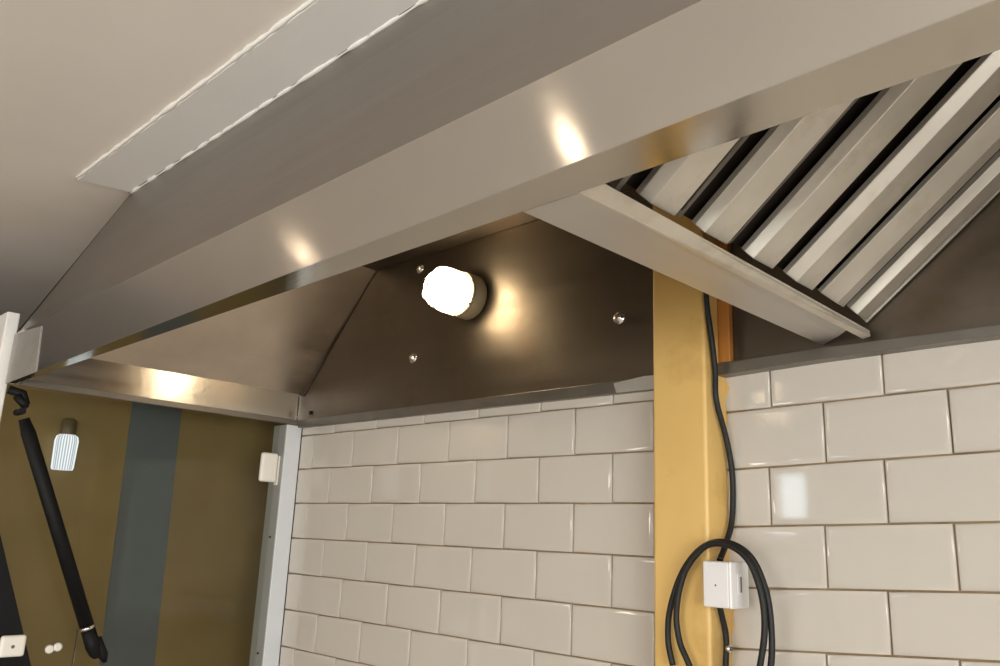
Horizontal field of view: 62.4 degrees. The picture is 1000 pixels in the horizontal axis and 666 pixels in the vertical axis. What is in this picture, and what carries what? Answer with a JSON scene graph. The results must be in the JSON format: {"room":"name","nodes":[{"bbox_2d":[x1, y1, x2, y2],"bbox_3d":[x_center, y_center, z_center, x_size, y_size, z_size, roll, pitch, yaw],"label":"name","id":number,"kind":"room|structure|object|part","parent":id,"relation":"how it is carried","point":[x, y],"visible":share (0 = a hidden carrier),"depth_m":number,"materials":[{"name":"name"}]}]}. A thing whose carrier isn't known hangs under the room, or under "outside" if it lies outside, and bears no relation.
{"room":"commercial kitchen","nodes":[
{"label":"commercial kitchen","id":0,"kind":"room"},
{"bbox_2d":[0,383,288,665],"bbox_3d":[-1.610,1.063,1.826,0.063,2.035,2.358,-11,-19,43],"label":"panel","id":1,"kind":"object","parent":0,"point":[162,508],"depth_m":2.44,"materials":[{"name":"paint"}]},
{"bbox_2d":[51,418,78,470],"bbox_3d":[-1.212,0.310,2.304,0.069,0.142,0.061,-11,-19,43],"label":"wall lamp","id":2,"kind":"object","parent":1,"relation":"attached to","point":[65,447],"visible":1,"depth_m":2.28,"materials":[{"name":"glass"}]},
{"bbox_3d":[-1.210,0.331,2.296,0.061,0.098,0.061,-11,-19,43],"label":"ribbed glass","id":3,"kind":"part","parent":2,"relation":"part of","materials":[{"name":"white glass"}]},
{"bbox_2d":[0,0,633,332],"bbox_3d":[-1.652,-0.830,0.237,6.600,0.100,5.360,-11,-19,43],"label":"ceiling","id":4,"kind":"structure","parent":0,"point":[78,78],"depth_m":1.47,"materials":[{"name":"paint"}]},
{"bbox_2d":[75,0,428,193],"bbox_3d":[0.505,-0.614,0.518,3.968,0.014,0.128,-11,-19,43],"label":"trim","id":5,"kind":"structure","parent":4,"relation":"attached to","point":[306,41],"depth_m":1.41,"materials":[{"name":"white paint"}]},
{"bbox_2d":[5,0,999,427],"bbox_3d":[0.322,-0.243,1.135,3.387,0.452,0.812,-11,-19,43],"label":"exhaust hood","id":6,"kind":"object","parent":4,"relation":"hanging from","point":[232,282],"visible":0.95,"depth_m":1.26,"materials":[{"name":"metal"}]},
{"bbox_3d":[-1.099,0.046,1.908,0.216,0.122,0.002,-11,-19,43],"label":"corner plate","id":7,"kind":"part","parent":6,"relation":"part of","materials":[{"name":"metal"}]},
{"bbox_3d":[-0.757,-0.080,2.188,0.342,0.344,0.800,-11,-19,43],"label":"panel","id":8,"kind":"part","parent":6,"relation":"part of","materials":[{"name":"metal"}]},
{"bbox_3d":[0.083,-0.379,0.904,3.366,0.312,0.102,-11,-19,43],"label":"panel","id":9,"kind":"part","parent":6,"relation":"part of","materials":[{"name":"metal"}]},
{"bbox_3d":[0.471,-0.470,1.091,3.045,0.002,0.735,-11,-19,43],"label":"panel","id":10,"kind":"part","parent":6,"relation":"part of","materials":[{"name":"metal"}]},
{"bbox_2d":[421,266,486,319],"bbox_3d":[-0.122,-0.102,2.018,0.114,0.114,0.147,-11,-19,43],"label":"lamp","id":11,"kind":"object","parent":6,"relation":"attached to","point":[460,294],"visible":1,"depth_m":1.99,"materials":[{"name":"glass"}]},
{"bbox_3d":[-0.129,-0.025,2.113,1.320,0.413,0.004,-11,-19,43],"label":"panel","id":12,"kind":"part","parent":6,"relation":"part of","materials":[{"name":"metal"}]},
{"bbox_2d":[523,184,869,344],"bbox_3d":[0.317,-0.074,1.117,0.104,0.042,0.755,-11,-19,43],"label":"trough","id":13,"kind":"object","parent":6,"relation":"attached to","point":[602,215],"visible":0.88,"depth_m":1.02,"materials":[{"name":"metal"}]},
{"bbox_2d":[703,292,735,560],"bbox_3d":[0.395,0.143,1.480,0.018,0.518,0.077,-11,-19,43],"label":"power cable","id":14,"kind":"object","parent":6,"relation":"hanging from","point":[722,553],"visible":0.88,"depth_m":1.48,"materials":[{"name":"black rubber"}]},
{"bbox_2d":[609,50,999,322],"bbox_3d":[0.499,-0.285,1.038,0.426,0.360,0.686,-11,-19,43],"label":"filter","id":15,"kind":"object","parent":6,"relation":"attached to","point":[852,199],"visible":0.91,"depth_m":1.09,"materials":[{"name":"metal"}]},
{"bbox_3d":[0.260,-0.350,0.807,0.413,0.354,0.008,-11,-19,43],"label":"frame rail","id":16,"kind":"part","parent":15,"relation":"part of","materials":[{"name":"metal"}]},
{"bbox_3d":[0.358,-0.326,0.899,0.380,0.316,0.004,-11,-19,43],"label":"gap rod","id":17,"kind":"part","parent":15,"relation":"part of","materials":[{"name":"metal"}]},
{"bbox_3d":[0.442,-0.302,0.982,0.380,0.316,0.004,-11,-19,43],"label":"gap rod","id":18,"kind":"part","parent":15,"relation":"part of","materials":[{"name":"metal"}]},
{"bbox_3d":[0.735,-0.214,1.273,0.413,0.354,0.005,-11,-19,43],"label":"frame rail","id":19,"kind":"part","parent":15,"relation":"part of","materials":[{"name":"metal"}]},
{"bbox_3d":[1.115,-0.272,0.917,1.941,0.413,0.004,-11,-19,43],"label":"panel","id":20,"kind":"part","parent":6,"relation":"part of","materials":[{"name":"metal"}]},
{"bbox_2d":[278,189,999,665],"bbox_3d":[0.916,0.752,0.947,4.357,2.417,0.162,-11,-19,43],"label":"wall","id":21,"kind":"structure","parent":0,"point":[868,488],"depth_m":1.60,"materials":[{"name":"tile"}]},
{"bbox_3d":[-0.149,1.118,1.814,1.367,1.937,0.009,-11,-19,43],"label":"tile panel","id":22,"kind":"part","parent":21,"relation":"part of","materials":[{"name":"white tile"}]},
{"bbox_3d":[1.398,0.593,0.390,2.857,1.527,0.009,-11,-19,43],"label":"tile panel","id":23,"kind":"part","parent":21,"relation":"part of","materials":[{"name":"white tile"}]},
{"bbox_3d":[-1.753,1.610,-0.372,6.600,0.100,5.360,-11,-19,43],"label":"floor","id":24,"kind":"structure","parent":0,"visible":0},
{"bbox_2d":[0,312,301,665],"bbox_3d":[-0.972,1.082,2.052,0.835,2.160,0.093,15,-19,-41],"label":"window frame","id":25,"kind":"structure","parent":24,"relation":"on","point":[279,468],"depth_m":2.40,"materials":[{"name":"white metal"}]},
{"bbox_2d":[0,535,30,665],"bbox_3d":[-1.154,0.632,1.886,0.028,0.601,0.304,-11,-19,43],"label":"arm","id":26,"kind":"object","parent":25,"relation":"attached to","point":[13,648],"visible":1,"depth_m":1.91},
{"bbox_2d":[6,385,107,662],"bbox_3d":[-1.061,0.463,1.989,0.318,0.644,0.057,14,-18,-38],"label":"gas strut","id":27,"kind":"object","parent":25,"relation":"attached to","point":[94,645],"visible":1,"depth_m":1.98,"materials":[{"name":"black metal"}]},
{"bbox_2d":[99,636,107,662],"bbox_3d":[-0.974,0.773,2.014,0.025,0.063,0.039,-11,-19,43],"label":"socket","id":28,"kind":"object","parent":27,"relation":"attached to","point":[103,653],"depth_m":2.01,"materials":[{"name":"black plastic"}]},
{"bbox_3d":[-0.665,0.410,2.463,0.016,0.086,0.005,-11,-19,43],"label":"catch plate","id":29,"kind":"part","parent":25,"relation":"part of","materials":[{"name":"white plastic"}]},
{"bbox_2d":[653,205,734,665],"bbox_3d":[0.332,0.840,1.352,0.137,2.395,0.075,-11,-19,43],"label":"wooden post","id":30,"kind":"object","parent":24,"relation":"on","point":[691,485],"visible":0.56,"depth_m":1.48,"materials":[{"name":"yellow paint"}]},
{"bbox_2d":[703,561,748,608],"bbox_3d":[0.377,0.418,1.373,0.054,0.074,0.060,-11,-19,43],"label":"junction box","id":31,"kind":"object","parent":30,"relation":"attached to","point":[725,583],"visible":0.95,"depth_m":1.35,"materials":[{"name":"white plastic"}]},
{"bbox_2d":[665,539,774,665],"bbox_3d":[0.354,0.511,1.343,0.200,0.344,0.030,-11,-19,43],"label":"cable coil","id":32,"kind":"object","parent":31,"relation":"hanging from","point":[767,616],"visible":1,"depth_m":1.35,"materials":[{"name":"black rubber"}]},
{"bbox_2d":[717,608,729,665],"bbox_3d":[0.368,0.716,1.333,0.012,0.530,0.042,-11,-19,43],"label":"power cable","id":33,"kind":"object","parent":31,"relation":"hanging from","point":[725,632],"visible":0.94,"depth_m":1.38,"materials":[{"name":"black rubber"}]},
{"bbox_3d":[0.395,0.414,1.356,0.002,0.034,0.018,-11,-19,43],"label":"panel","id":34,"kind":"part","parent":31,"relation":"part of","materials":[{"name":"white plastic"}]},
{"bbox_2d":[725,645,732,652],"bbox_3d":[0.384,0.528,1.380,0.010,0.013,0.013,-11,-19,43],"label":"clip","id":35,"kind":"object","parent":30,"relation":"attached to","point":[728,648],"visible":1,"depth_m":1.38,"materials":[{"name":"metal"}]}
]}

